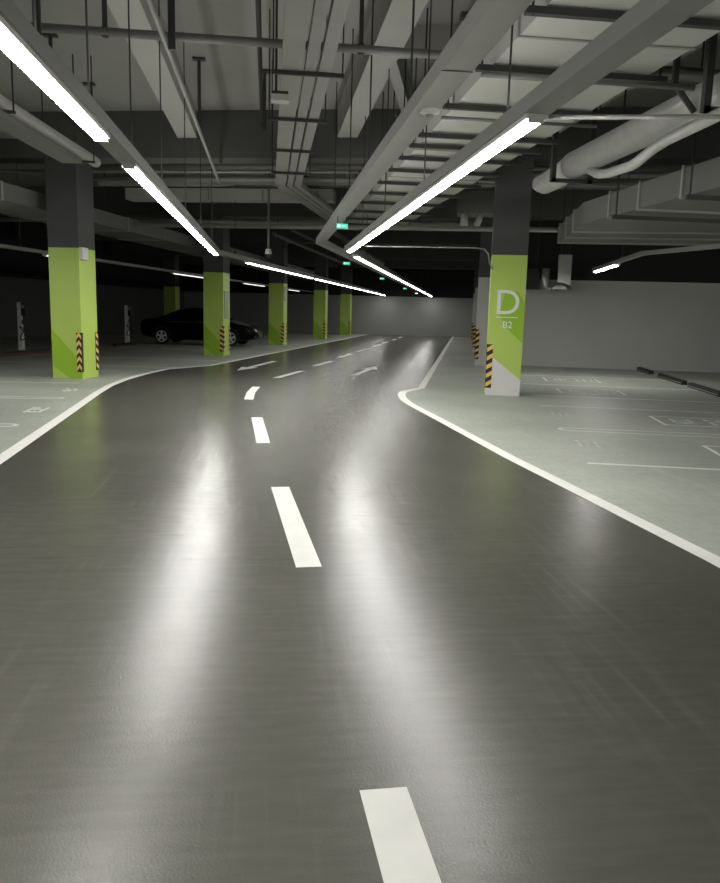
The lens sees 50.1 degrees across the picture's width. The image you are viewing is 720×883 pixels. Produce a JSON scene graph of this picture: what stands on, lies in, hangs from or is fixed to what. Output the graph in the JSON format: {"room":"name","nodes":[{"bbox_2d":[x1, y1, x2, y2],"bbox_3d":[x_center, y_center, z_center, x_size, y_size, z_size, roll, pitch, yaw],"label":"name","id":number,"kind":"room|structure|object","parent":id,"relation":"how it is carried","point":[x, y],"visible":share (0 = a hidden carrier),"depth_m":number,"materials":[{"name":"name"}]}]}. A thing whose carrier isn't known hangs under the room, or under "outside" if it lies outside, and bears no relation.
{"room":"parking garage","nodes":[
{"label":"parking garage","id":0,"kind":"room"},
{"bbox_2d":[0,216,183,337],"bbox_3d":[-18.066,-5.864,24.371,0.200,5.730,69.000,3,10,7],"label":"wall","id":1,"kind":"structure","parent":0,"point":[24,276],"depth_m":44.33,"materials":[{"name":"grey paint"}]},
{"bbox_2d":[183,264,474,336],"bbox_3d":[-2.240,-10.886,56.745,22.300,5.730,0.200,3,10,7],"label":"wall","id":2,"kind":"structure","parent":0,"point":[448,313],"depth_m":56.36,"materials":[{"name":"paint"}]},
{"bbox_2d":[0,331,719,882],"bbox_3d":[-1.011,-2.447,24.031,34.001,0.002,65.948,3,10,7],"label":"floor","id":3,"kind":"structure","parent":0,"point":[338,608],"depth_m":4.06,"materials":[{"name":"paint"}]},
{"bbox_2d":[16,302,27,350],"bbox_3d":[-11.439,-3.885,26.051,0.403,1.620,0.259,3,10,7],"label":"station","id":4,"kind":"object","parent":3,"relation":"on","point":[22,310],"visible":1,"depth_m":25.99,"materials":[{"name":"grey plastic"}]},
{"bbox_2d":[0,349,51,356],"bbox_3d":[-10.606,-2.798,24.252,0.153,0.115,3.200,3,10,7],"label":"wheel stop","id":5,"kind":"object","parent":3,"relation":"on","point":[2,354],"visible":0.96,"depth_m":24.21,"materials":[{"name":"black rubber"}]},
{"bbox_2d":[44,157,98,378],"bbox_3d":[-6.270,-3.722,16.821,0.704,4.630,0.768,3,10,7],"label":"pillar","id":6,"kind":"structure","parent":3,"relation":"on","point":[69,186],"depth_m":16.55,"materials":[{"name":"green paint"}]},
{"bbox_2d":[79,247,87,260],"bbox_3d":[-5.919,-4.013,16.499,0.070,0.270,0.260,3,10,7],"label":"emergency light","id":7,"kind":"object","parent":6,"relation":"attached to","point":[83,252],"visible":1,"depth_m":16.42,"materials":[{"name":"white plastic"}]},
{"bbox_2d":[124,305,132,341],"bbox_3d":[-9.776,-4.918,32.453,0.403,1.620,0.259,3,10,7],"label":"station","id":8,"kind":"object","parent":3,"relation":"on","point":[128,310],"visible":0.96,"depth_m":32.38,"materials":[{"name":"grey plastic"}]},
{"bbox_2d":[163,254,179,314],"bbox_3d":[-11.205,-8.732,45.831,0.690,4.630,0.740,3,10,7],"label":"pillar","id":9,"kind":"structure","parent":3,"relation":"on","point":[170,261],"depth_m":45.44,"materials":[{"name":"green paint"}]},
{"bbox_2d":[140,308,263,345],"bbox_3d":[-6.877,-5.059,33.695,5.206,1.572,2.040,3,10,7],"label":"car","id":10,"kind":"object","parent":3,"relation":"on","point":[179,325],"visible":0.83,"depth_m":32.95,"materials":[{"name":"black paint"}]},
{"bbox_2d":[203,215,229,355],"bbox_3d":[-4.888,-5.278,26.295,0.704,4.630,0.768,3,10,7],"label":"pillar","id":11,"kind":"structure","parent":3,"relation":"on","point":[216,269],"depth_m":26.03,"materials":[{"name":"green paint"}]},
{"bbox_2d":[224,291,228,318],"bbox_3d":[-4.560,-4.660,26.290,0.030,0.930,0.480,3,10,7],"label":"notice board","id":12,"kind":"object","parent":11,"relation":"attached to","point":[225,292],"visible":1,"depth_m":26.23,"materials":[{"name":"grey"}]},
{"bbox_2d":[268,241,287,344],"bbox_3d":[-3.758,-6.780,35.404,0.704,4.630,0.768,3,10,7],"label":"pillar","id":13,"kind":"structure","parent":3,"relation":"on","point":[277,335],"depth_m":35.11,"materials":[{"name":"green paint"}]},
{"bbox_2d":[313,257,328,338],"bbox_3d":[-2.264,-8.297,44.665,0.704,4.630,0.768,3,10,7],"label":"pillar","id":14,"kind":"structure","parent":3,"relation":"on","point":[320,323],"depth_m":44.37,"materials":[{"name":"green paint"}]},
{"bbox_2d":[340,267,352,334],"bbox_3d":[-0.950,-9.723,53.352,0.704,4.630,0.768,3,10,7],"label":"pillar","id":15,"kind":"structure","parent":3,"relation":"on","point":[346,272],"depth_m":53.05,"materials":[{"name":"green paint"}]},
{"bbox_2d":[471,260,476,343],"bbox_3d":[6.644,-7.850,43.416,0.564,4.630,0.594,3,10,7],"label":"pillar","id":16,"kind":"structure","parent":3,"relation":"on","point":[475,260],"depth_m":43.18,"materials":[{"name":"white paint"}]},
{"bbox_2d":[472,244,479,351],"bbox_3d":[5.332,-6.290,33.933,0.564,4.630,0.594,3,10,7],"label":"pillar","id":17,"kind":"structure","parent":3,"relation":"on","point":[478,245],"depth_m":33.69,"materials":[{"name":"white paint"}]},
{"bbox_2d":[474,218,492,365],"bbox_3d":[4.257,-4.769,24.717,0.964,4.630,0.594,3,10,7],"label":"pillar","id":18,"kind":"structure","parent":3,"relation":"on","point":[486,237],"depth_m":24.50,"materials":[{"name":"white paint"}]},
{"bbox_2d":[484,157,533,395],"bbox_3d":[2.986,-3.270,15.607,0.704,4.630,0.754,3,10,7],"label":"pillar","id":19,"kind":"structure","parent":3,"relation":"on","point":[513,190],"depth_m":15.25,"materials":[{"name":"green paint"}]},
{"bbox_2d":[364,245,492,269],"bbox_3d":[1.390,-3.554,14.829,2.576,0.382,0.580,0,10,-7],"label":"conduit","id":20,"kind":"object","parent":19,"relation":"attached to","point":[364,245],"visible":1,"depth_m":14.77,"materials":[{"name":"metal"}]},
{"bbox_2d":[657,373,686,384],"bbox_3d":[8.350,-1.684,20.635,0.155,0.115,2.500,3,10,7],"label":"wheel stop","id":21,"kind":"object","parent":3,"relation":"on","point":[660,375],"visible":1,"depth_m":20.32,"materials":[{"name":"black rubber"}]},
{"bbox_2d":[687,382,719,396],"bbox_3d":[7.947,-1.205,17.726,0.155,0.115,2.350,3,10,7],"label":"wheel stop","id":22,"kind":"object","parent":3,"relation":"on","point":[692,385],"visible":1,"depth_m":17.58,"materials":[{"name":"black rubber"}]},
{"bbox_2d":[0,0,719,222],"bbox_3d":[-1.056,-7.791,21.700,34.400,0.250,69.401,3,10,7],"label":"ceiling","id":23,"kind":"structure","parent":0,"point":[229,73],"depth_m":12.70,"materials":[{"name":"concrete"}]},
{"bbox_2d":[0,129,14,138],"bbox_3d":[-5.843,-4.483,3.591,0.400,0.540,25.900,0,10,-7],"label":"ceiling beam","id":24,"kind":"structure","parent":23,"relation":"attached to","point":[3,135],"depth_m":15.90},
{"bbox_2d":[32,0,41,35],"bbox_3d":[-3.058,-4.559,7.230,0.160,1.429,0.100,0,10,-7],"label":"post","id":25,"kind":"object","parent":23,"relation":"hanging from","point":[38,2],"visible":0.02,"depth_m":7.30,"materials":[{"name":"grey metal"}]},
{"bbox_2d":[0,89,81,163],"bbox_3d":[-4.272,-3.984,4.528,0.320,1.729,15.252,1,10,-2],"label":"cable tray","id":26,"kind":"object","parent":23,"relation":"hanging from","point":[9,124],"visible":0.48,"depth_m":10.59,"materials":[{"name":"grey"}]},
{"bbox_2d":[0,54,100,167],"bbox_3d":[-4.209,-4.109,5.025,0.324,1.644,16.256,1,10,-2],"label":"pipe","id":27,"kind":"object","parent":26,"relation":"on","point":[8,106],"visible":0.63,"depth_m":10.80,"materials":[{"name":"metal"}]},
{"bbox_2d":[42,33,57,101],"bbox_3d":[-4.589,-5.554,11.454,0.200,0.951,0.120,0,10,-7],"label":"anchor","id":28,"kind":"object","parent":23,"relation":"hanging from","point":[49,36],"visible":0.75,"depth_m":11.37,"materials":[{"name":"grey metal"}]},
{"bbox_2d":[107,0,196,137],"bbox_3d":[-2.067,-4.375,3.549,0.390,0.540,24.900,0,10,-7],"label":"ceiling beam","id":29,"kind":"structure","parent":23,"relation":"attached to","point":[146,52],"depth_m":11.09,"materials":[{"name":"concrete"}]},
{"bbox_2d":[101,0,108,37],"bbox_3d":[-2.643,-4.526,7.960,0.112,0.656,0.040,0,10,-7],"label":"clip","id":30,"kind":"object","parent":29,"relation":"hanging from","point":[104,2],"visible":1,"depth_m":7.97,"materials":[{"name":"grey metal"}]},
{"bbox_2d":[0,169,313,279],"bbox_3d":[-5.825,-8.027,28.970,1.490,1.944,44.000,3,10,7],"label":"air duct","id":31,"kind":"object","parent":23,"relation":"hanging from","point":[16,201],"visible":0.53,"depth_m":21.09,"materials":[{"name":"metal"}]},
{"bbox_2d":[0,164,313,292],"bbox_3d":[-6.530,-8.041,31.110,0.100,2.665,48.000,3,10,7],"label":"cable tray","id":32,"kind":"object","parent":23,"relation":"hanging from","point":[20,248],"visible":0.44,"depth_m":24.57,"materials":[{"name":"silver metal"}]},
{"bbox_2d":[167,0,175,50],"bbox_3d":[-1.882,-4.631,7.665,0.160,1.369,0.100,0,10,-7],"label":"post","id":33,"kind":"object","parent":23,"relation":"hanging from","point":[171,3],"visible":1,"depth_m":7.72,"materials":[{"name":"grey metal"}]},
{"bbox_2d":[146,0,220,183],"bbox_3d":[-1.502,-3.361,3.944,0.054,0.054,25.200,0,10,-7],"label":"conduit","id":34,"kind":"object","parent":33,"relation":"attached to","point":[150,3],"visible":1,"depth_m":8.73,"materials":[{"name":"metal"}]},
{"bbox_2d":[0,0,385,294],"bbox_3d":[-1.196,-6.649,23.676,4.134,2.665,65.025,2,10,2],"label":"cable tray","id":35,"kind":"object","parent":23,"relation":"hanging from","point":[118,145],"visible":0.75,"depth_m":6.00,"materials":[{"name":"silver metal"}]},
{"bbox_2d":[0,15,109,141],"bbox_3d":[-1.404,-1.487,1.151,0.132,0.053,9.480,0,10,-7],"label":"linear light","id":36,"kind":"object","parent":35,"relation":"attached to","point":[12,44],"visible":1,"depth_m":4.28,"materials":[{"name":"white plastic"}]},
{"bbox_2d":[121,162,218,255],"bbox_3d":[-2.724,-3.424,12.455,0.132,0.053,11.330,0,10,-7],"label":"linear light","id":37,"kind":"object","parent":35,"relation":"attached to","point":[133,169],"visible":1,"depth_m":8.92,"materials":[{"name":"white plastic"}]},
{"bbox_2d":[244,261,313,278],"bbox_3d":[-2.453,-5.542,25.091,0.132,0.053,9.000,3,10,7],"label":"linear light","id":38,"kind":"object","parent":35,"relation":"attached to","point":[246,262],"visible":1,"depth_m":23.70,"materials":[{"name":"white plastic"}]},
{"bbox_2d":[548,114,719,119],"bbox_3d":[4.914,-2.071,4.891,7.281,0.031,0.031,3,10,7],"label":"conduit","id":39,"kind":"object","parent":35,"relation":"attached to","point":[621,116],"visible":0.92,"depth_m":5.24,"materials":[{"name":"metal"}]},
{"bbox_2d":[192,56,205,140],"bbox_3d":[-2.587,-5.507,12.396,0.200,1.251,0.120,0,10,-7],"label":"anchor","id":40,"kind":"object","parent":23,"relation":"hanging from","point":[199,60],"visible":0.98,"depth_m":12.34,"materials":[{"name":"grey metal"}]},
{"bbox_2d":[15,222,480,245],"bbox_3d":[0.666,-9.283,34.339,34.000,0.930,0.620,3,10,7],"label":"ceiling beam","id":41,"kind":"structure","parent":23,"relation":"attached to","point":[28,230],"depth_m":34.37,"materials":[{"name":"concrete"}]},
{"bbox_2d":[263,69,270,129],"bbox_3d":[-1.599,-5.717,12.896,0.200,0.951,0.120,0,10,-7],"label":"anchor","id":42,"kind":"object","parent":23,"relation":"hanging from","point":[265,71],"visible":0.85,"depth_m":12.87,"materials":[{"name":"grey metal"}]},
{"bbox_2d":[255,0,262,126],"bbox_3d":[-0.880,-4.769,6.382,0.068,0.068,18.300,0,10,-7],"label":"conduit","id":43,"kind":"object","parent":42,"relation":"attached to","point":[257,2],"visible":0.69,"depth_m":11.20,"materials":[{"name":"grey metal"}]},
{"bbox_2d":[265,173,271,257],"bbox_3d":[-2.201,-5.797,18.562,0.170,2.699,0.170,0,10,-7],"label":"security camera","id":44,"kind":"object","parent":23,"relation":"hanging from","point":[268,252],"visible":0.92,"depth_m":18.65,"materials":[{"name":"grey"}]},
{"bbox_2d":[275,0,277,38],"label":"rod","id":45,"kind":"object","parent":23,"relation":"hanging from","point":[276,1],"depth_m":8.61,"materials":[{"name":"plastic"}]},
{"bbox_2d":[271,74,288,103],"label":"detector","id":46,"kind":"object","parent":23,"relation":"hanging from","point":[279,97],"depth_m":8.68,"materials":[{"name":"white plastic"}]},
{"bbox_2d":[271,130,310,175],"bbox_3d":[-1.285,-5.747,14.472,0.750,1.394,0.040,0,10,-7],"label":"hanger","id":47,"kind":"object","parent":23,"relation":"hanging from","point":[272,171],"visible":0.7,"depth_m":14.55,"materials":[{"name":"grey metal"}]},
{"bbox_2d":[107,241,476,260],"bbox_3d":[1.951,-10.810,43.627,34.000,0.930,0.620,3,10,7],"label":"ceiling beam","id":48,"kind":"structure","parent":23,"relation":"attached to","point":[114,247],"depth_m":43.84,"materials":[{"name":"concrete"}]},
{"bbox_2d":[271,59,316,153],"bbox_3d":[-1.062,-5.398,12.433,0.750,1.394,0.040,0,10,-7],"label":"hanger","id":49,"kind":"object","parent":23,"relation":"hanging from","point":[272,149],"visible":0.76,"depth_m":12.51,"materials":[{"name":"grey metal"}]},
{"bbox_2d":[268,9,327,123],"bbox_3d":[-0.836,-5.046,10.375,0.800,1.394,0.040,0,10,-7],"label":"hanger","id":50,"kind":"object","parent":23,"relation":"hanging from","point":[272,118],"visible":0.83,"depth_m":10.45,"materials":[{"name":"grey metal"}]},
{"bbox_2d":[271,0,344,78],"bbox_3d":[-0.550,-4.693,8.324,0.800,1.394,0.040,0,10,-7],"label":"hanger","id":51,"kind":"object","parent":23,"relation":"hanging from","point":[273,71],"visible":0.85,"depth_m":8.41,"materials":[{"name":"grey metal"}]},
{"bbox_2d":[0,186,616,220],"bbox_3d":[-0.593,-7.787,25.247,34.000,0.930,0.620,3,10,7],"label":"ceiling beam","id":52,"kind":"structure","parent":23,"relation":"attached to","point":[552,209],"depth_m":25.25,"materials":[{"name":"concrete"}]},
{"bbox_2d":[179,256,474,269],"bbox_3d":[3.156,-12.241,52.328,34.000,0.930,0.620,3,10,7],"label":"ceiling beam","id":53,"kind":"structure","parent":23,"relation":"attached to","point":[193,260],"depth_m":52.17,"materials":[{"name":"concrete"}]},
{"bbox_2d":[0,107,719,164],"bbox_3d":[-1.906,-6.227,15.764,34.000,0.930,0.620,3,10,7],"label":"ceiling beam","id":54,"kind":"structure","parent":23,"relation":"attached to","point":[230,136],"depth_m":15.52,"materials":[{"name":"concrete"}]},
{"bbox_2d":[0,169,674,174],"bbox_3d":[-5.114,-6.147,17.520,25.200,0.068,0.068,3,10,7],"label":"pipe","id":55,"kind":"object","parent":54,"relation":"attached to","point":[1,170],"visible":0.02,"depth_m":17.17,"materials":[{"name":"metal"}]},
{"bbox_2d":[357,0,363,55],"bbox_3d":[0.025,-4.769,8.237,0.112,1.185,0.040,0,10,-7],"label":"hanger","id":56,"kind":"object","parent":23,"relation":"hanging from","point":[361,21],"visible":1,"depth_m":8.28,"materials":[{"name":"grey metal"}]},
{"bbox_2d":[98,173,637,186],"bbox_3d":[0.662,-6.367,17.601,13.805,1.112,0.498,3,10,7],"label":"cable tray","id":57,"kind":"object","parent":23,"relation":"hanging from","point":[101,183],"visible":0.25,"depth_m":17.98,"materials":[{"name":"metal"}]},
{"bbox_2d":[30,22,719,71],"bbox_3d":[-0.268,-4.242,8.292,11.400,0.087,0.087,0,10,-7],"label":"pipe","id":58,"kind":"object","parent":23,"relation":"hanging from","point":[46,27],"visible":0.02,"depth_m":8.12,"materials":[{"name":"grey"}]},
{"bbox_2d":[337,0,427,137],"bbox_3d":[1.153,-4.279,3.491,0.390,0.540,24.000,0,10,-7],"label":"ceiling beam","id":59,"kind":"structure","parent":23,"relation":"attached to","point":[392,21],"depth_m":10.72,"materials":[{"name":"concrete"}]},
{"bbox_2d":[347,216,420,222],"bbox_3d":[0.637,-6.466,19.701,1.940,1.609,0.070,0,10,-7],"label":"hanger","id":60,"kind":"object","parent":23,"relation":"hanging from","point":[348,217],"visible":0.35,"depth_m":19.77,"materials":[{"name":"grey metal"}]},
{"bbox_2d":[353,174,432,215],"bbox_3d":[0.813,-6.214,18.233,1.940,1.609,0.070,0,10,-7],"label":"hanger","id":61,"kind":"object","parent":23,"relation":"hanging from","point":[355,210],"visible":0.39,"depth_m":18.29,"materials":[{"name":"grey metal"}]},
{"bbox_2d":[390,59,409,110],"bbox_3d":[0.712,-5.999,13.045,0.170,0.340,4.080,3,10,7],"label":"ceiling beam","id":62,"kind":"structure","parent":23,"relation":"attached to","point":[397,75],"depth_m":12.36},
{"bbox_2d":[360,164,447,207],"bbox_3d":[0.988,-5.963,16.765,1.940,1.609,0.070,0,10,-7],"label":"hanger","id":63,"kind":"object","parent":23,"relation":"hanging from","point":[361,202],"visible":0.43,"depth_m":16.83,"materials":[{"name":"grey metal"}]},
{"bbox_2d":[93,176,653,182],"bbox_3d":[0.563,-5.794,17.048,13.800,0.097,0.097,3,10,7],"label":"pipe","id":64,"kind":"object","parent":63,"relation":"attached to","point":[95,178],"visible":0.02,"depth_m":17.35,"materials":[{"name":"grey"}]},
{"bbox_2d":[92,164,690,170],"bbox_3d":[0.591,-6.114,17.145,13.800,0.136,0.136,3,10,7],"label":"pipe","id":65,"kind":"object","parent":63,"relation":"attached to","point":[536,167],"visible":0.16,"depth_m":17.44,"materials":[{"name":"grey"}]},
{"bbox_2d":[368,189,463,198],"bbox_3d":[1.152,-5.728,15.394,1.940,1.609,0.070,0,10,-7],"label":"hanger","id":66,"kind":"object","parent":23,"relation":"hanging from","point":[371,192],"visible":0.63,"depth_m":15.46,"materials":[{"name":"grey metal"}]},
{"bbox_2d":[316,0,533,290],"bbox_3d":[1.175,-6.458,22.228,3.999,2.434,61.541,2,10,1],"label":"cable tray","id":67,"kind":"object","parent":23,"relation":"hanging from","point":[481,28],"visible":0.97,"depth_m":5.54,"materials":[{"name":"metal"}]},
{"bbox_2d":[336,216,347,228],"bbox_3d":[-0.287,-3.496,12.296,0.200,0.200,0.048,0,10,-7],"label":"exit sign","id":68,"kind":"object","parent":67,"relation":"hanging from","point":[338,225],"visible":1,"depth_m":12.29,"materials":[{"name":"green plastic"}]},
{"bbox_2d":[420,107,439,117],"bbox_3d":[0.521,-2.450,5.752,0.148,0.050,0.148,0,10,-7],"label":"smoke detector","id":69,"kind":"object","parent":67,"relation":"attached to","point":[429,112],"visible":1,"depth_m":5.71,"materials":[{"name":"white plastic"}]},
{"bbox_2d":[398,25,458,58],"bbox_3d":[1.896,-5.575,10.711,3.400,0.340,0.300,3,10,7],"label":"ceiling beam","id":70,"kind":"structure","parent":23,"relation":"attached to","point":[440,35],"depth_m":10.68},
{"bbox_2d":[377,91,480,188],"bbox_3d":[1.304,-5.510,14.122,1.940,1.609,0.070,0,10,-7],"label":"hanger","id":71,"kind":"object","parent":23,"relation":"hanging from","point":[380,182],"visible":0.65,"depth_m":14.17,"materials":[{"name":"grey metal"}]},
{"bbox_2d":[388,91,501,176],"bbox_3d":[1.456,-5.292,12.849,1.940,1.609,0.070,0,10,-7],"label":"hanger","id":72,"kind":"object","parent":23,"relation":"hanging from","point":[404,170],"visible":0.52,"depth_m":12.90,"materials":[{"name":"grey metal"}]},
{"bbox_2d":[398,59,521,165],"bbox_3d":[1.579,-5.115,11.821,1.940,1.609,0.070,0,10,-7],"label":"hanger","id":73,"kind":"object","parent":23,"relation":"hanging from","point":[402,157],"visible":0.5,"depth_m":11.87,"materials":[{"name":"grey metal"}]},
{"bbox_2d":[409,58,541,154],"bbox_3d":[1.684,-4.965,10.940,1.940,1.609,0.070,0,10,-7],"label":"hanger","id":74,"kind":"object","parent":23,"relation":"hanging from","point":[412,145],"visible":0.65,"depth_m":11.00,"materials":[{"name":"grey metal"}]},
{"bbox_2d":[457,187,494,225],"bbox_3d":[3.031,-6.382,19.883,1.000,1.709,0.900,3,10,7],"label":"fan","id":75,"kind":"object","parent":23,"relation":"hanging from","point":[479,205],"visible":0.71,"depth_m":19.51,"materials":[{"name":"metal"}]},
{"bbox_2d":[418,8,558,144],"bbox_3d":[1.764,-4.850,10.275,1.940,1.609,0.070,0,10,-7],"label":"hanger","id":76,"kind":"object","parent":23,"relation":"hanging from","point":[553,141],"visible":0.65,"depth_m":10.33,"materials":[{"name":"grey metal"}]},
{"bbox_2d":[442,0,605,115],"bbox_3d":[1.937,-4.602,8.826,1.940,1.609,0.070,0,10,-7],"label":"hanger","id":77,"kind":"object","parent":23,"relation":"hanging from","point":[447,106],"visible":0.45,"depth_m":8.87,"materials":[{"name":"grey metal"}]},
{"bbox_2d":[344,0,714,295],"bbox_3d":[2.010,-6.558,23.646,4.022,2.665,64.233,2,10,2],"label":"cable tray","id":78,"kind":"object","parent":23,"relation":"hanging from","point":[646,22],"visible":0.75,"depth_m":4.14,"materials":[{"name":"silver metal"}]},
{"bbox_2d":[352,255,401,279],"bbox_3d":[0.695,-5.137,23.186,0.132,0.053,12.000,3,10,7],"label":"linear light","id":79,"kind":"object","parent":78,"relation":"attached to","point":[358,257],"visible":1,"depth_m":20.79,"materials":[{"name":"white plastic"}]},
{"bbox_2d":[346,113,546,252],"bbox_3d":[0.450,-3.003,10.460,0.132,0.053,11.420,0,10,-7],"label":"linear light","id":80,"kind":"object","parent":78,"relation":"attached to","point":[529,121],"visible":1,"depth_m":6.43,"materials":[{"name":"white plastic"}]},
{"bbox_2d":[526,188,573,290],"bbox_3d":[5.752,-6.274,23.936,1.883,3.123,0.859,6,11,26],"label":"fan","id":81,"kind":"object","parent":23,"relation":"hanging from","point":[564,261],"visible":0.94,"depth_m":23.95,"materials":[{"name":"metal"}]},
{"bbox_2d":[543,282,571,289],"bbox_3d":[6.141,-4.817,23.801,0.880,0.229,0.500,3,10,7],"label":"hood","id":82,"kind":"object","parent":81,"relation":"attached to","point":[546,285],"depth_m":23.68,"materials":[{"name":"metal"}]},
{"bbox_2d":[475,59,667,82],"bbox_3d":[2.104,-4.362,7.426,1.940,1.609,0.070,0,10,-7],"label":"hanger","id":83,"kind":"object","parent":23,"relation":"hanging from","point":[481,67],"visible":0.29,"depth_m":7.49,"materials":[{"name":"grey metal"}]},
{"bbox_2d":[481,71,694,90],"bbox_3d":[2.221,-3.487,7.452,2.150,0.055,0.055,0,10,-7],"label":"conduit","id":84,"kind":"object","parent":83,"relation":"attached to","point":[484,74],"visible":0.69,"depth_m":7.46,"materials":[{"name":"grey"}]},
{"bbox_2d":[671,56,696,113],"bbox_3d":[3.227,-3.611,7.622,0.292,0.679,0.062,0,10,-12],"label":"bracket","id":85,"kind":"object","parent":83,"relation":"attached to","point":[676,62],"visible":0.65,"depth_m":7.61,"materials":[{"name":"grey metal"}]},
{"bbox_2d":[524,0,719,29],"bbox_3d":[2.275,-4.117,5.997,1.940,1.609,0.070,0,10,-7],"label":"hanger","id":86,"kind":"object","parent":23,"relation":"hanging from","point":[532,10],"visible":0.62,"depth_m":6.05,"materials":[{"name":"grey metal"}]},
{"bbox_2d":[532,33,719,193],"bbox_3d":[3.463,-4.288,8.311,0.682,1.980,9.899,0,10,-7],"label":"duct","id":87,"kind":"object","parent":23,"relation":"hanging from","point":[632,136],"visible":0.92,"depth_m":9.22,"materials":[{"name":"metal"}]},
{"bbox_2d":[586,107,719,178],"bbox_3d":[3.280,-3.263,8.477,0.197,0.314,4.336,1,10,-2],"label":"pipe","id":88,"kind":"object","parent":87,"relation":"attached to","point":[695,125],"visible":0.98,"depth_m":8.42,"materials":[{"name":"metal"}]},
{"bbox_2d":[549,32,719,136],"bbox_3d":[4.844,-4.180,3.489,0.400,0.540,23.100,0,10,-7],"label":"ceiling beam","id":89,"kind":"structure","parent":23,"relation":"attached to","point":[700,45],"depth_m":11.62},
{"bbox_2d":[592,175,719,270],"bbox_3d":[6.991,-4.965,14.962,2.451,2.665,11.628,-1,10,-17],"label":"cable tray","id":90,"kind":"object","parent":23,"relation":"hanging from","point":[622,259],"visible":0.71,"depth_m":14.91,"materials":[{"name":"silver metal"}]},
{"bbox_2d":[593,263,620,272],"bbox_3d":[6.140,-4.330,19.253,0.132,0.053,3.050,3,10,7],"label":"linear light","id":91,"kind":"object","parent":90,"relation":"attached to","point":[614,264],"visible":1,"depth_m":18.91,"materials":[{"name":"white plastic"}]},
{"bbox_2d":[594,265,615,272],"bbox_3d":[6.140,-4.316,19.255,0.092,0.021,3.010,3,10,7],"label":"diffuser","id":92,"kind":"object","parent":91,"relation":"attached to","point":[609,266],"depth_m":19.18,"materials":[{"name":"white"}]},
{"bbox_2d":[612,89,719,223],"bbox_3d":[5.739,-4.577,11.752,3.750,2.429,0.060,0,10,-7],"label":"hanger","id":93,"kind":"object","parent":23,"relation":"hanging from","point":[622,217],"visible":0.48,"depth_m":11.77,"materials":[{"name":"grey metal"}]},
{"bbox_2d":[684,40,719,201],"bbox_3d":[5.984,-4.224,9.696,3.750,2.429,0.060,0,10,-7],"label":"hanger","id":94,"kind":"object","parent":23,"relation":"hanging from","point":[689,196],"visible":0.67,"depth_m":9.64,"materials":[{"name":"grey metal"}]},
{"bbox_3d":[2.655,-3.572,2.816,1.940,1.609,0.070,0,10,-7],"label":"hanger","id":95,"kind":"object","parent":23,"relation":"hanging from","visible":0},
{"bbox_2d":[347,0,719,224],"bbox_3d":[2.177,-3.679,6.781,1.640,0.350,30.000,0,10,-7],"label":"air duct","id":96,"kind":"object","parent":95,"relation":"on","point":[538,42],"visible":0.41,"depth_m":8.01,"materials":[{"name":"metal"}]},
{"bbox_2d":[441,116,596,127],"bbox_3d":[1.895,-3.787,9.129,1.900,0.040,0.040,0,10,-7],"label":"conduit","id":97,"kind":"object","parent":96,"relation":"attached to","point":[442,117],"visible":0.69,"depth_m":9.08,"materials":[{"name":"grey"}]},
{"bbox_3d":[6.265,-3.822,7.347,3.750,2.429,0.060,0,10,-7],"label":"hanger","id":98,"kind":"object","parent":23,"relation":"hanging from","visible":0},
{"bbox_2d":[557,156,719,245],"bbox_3d":[6.961,-2.453,4.955,4.277,0.420,24.895,0,10,-7],"label":"air duct","id":99,"kind":"object","parent":98,"relation":"on","point":[592,222],"visible":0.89,"depth_m":12.39,"materials":[{"name":"metal"}]},
{"bbox_2d":[521,221,719,372],"bbox_3d":[10.253,-5.090,24.261,12.000,5.730,0.200,3,10,7],"label":"wall","id":100,"kind":"structure","parent":0,"point":[659,312],"depth_m":24.54,"materials":[{"name":"white paint"}]},
{"bbox_3d":[13.710,-1.724,4.799,9.708,5.730,36.840,0,10,-7],"label":"wall","id":101,"kind":"structure","parent":0,"visible":0},
{"bbox_2d":[133,222,557,231],"bbox_3d":[0.860,-5.403,19.475,13.800,0.116,0.116,3,10,7],"label":"pipe","id":102,"kind":"object","parent":101,"relation":"attached to","point":[135,224],"visible":0.66,"depth_m":19.68,"materials":[{"name":"grey"}]},
{"bbox_2d":[650,68,718,81],"bbox_3d":[5.739,-4.045,8.799,5.550,0.106,0.106,0,10,-7],"label":"pipe","id":103,"kind":"object","parent":101,"relation":"attached to","point":[684,75],"visible":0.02,"depth_m":8.50,"materials":[{"name":"grey"}]},
{"bbox_3d":[-7.877,-7.607,28.300,9.183,0.175,34.897,0,10,-7],"label":"pipe","id":104,"kind":"object","parent":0,"visible":0},
{"bbox_2d":[0,217,473,225],"bbox_3d":[-6.502,-7.070,24.720,20.500,0.136,0.136,3,10,7],"label":"pipe","id":105,"kind":"object","parent":104,"relation":"attached to","point":[2,219],"visible":0.56,"depth_m":24.26,"materials":[{"name":"grey"}]},
{"bbox_2d":[272,232,347,265],"bbox_3d":[-1.814,-8.393,34.236,0.136,0.136,16.500,3,10,7],"label":"pipe","id":106,"kind":"object","parent":104,"relation":"attached to","point":[280,236],"visible":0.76,"depth_m":30.94,"materials":[{"name":"grey"}]},
{"bbox_2d":[333,231,384,264],"bbox_3d":[0.169,-8.395,33.961,0.175,0.175,16.500,3,10,7],"label":"pipe","id":107,"kind":"object","parent":106,"relation":"on","point":[336,234],"visible":0.66,"depth_m":32.49,"materials":[{"name":"grey"}]},
{"bbox_3d":[-0.009,-3.888,3.623,0.800,1.394,0.040,0,10,-7],"label":"hanger","id":108,"kind":"object","parent":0,"visible":0},
{"bbox_2d":[275,0,349,219],"bbox_3d":[-0.261,-3.830,6.868,1.742,0.100,30.796,1,10,-4],"label":"cable tray","id":109,"kind":"object","parent":108,"relation":"on","point":[296,12],"visible":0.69,"depth_m":8.76,"materials":[{"name":"metal"}]},
{"bbox_2d":[125,188,335,203],"bbox_3d":[-3.314,-6.275,19.654,5.400,0.310,0.540,3,10,7],"label":"air duct","id":110,"kind":"object","parent":109,"relation":"on","point":[219,195],"visible":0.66,"depth_m":19.45,"materials":[{"name":"metal"}]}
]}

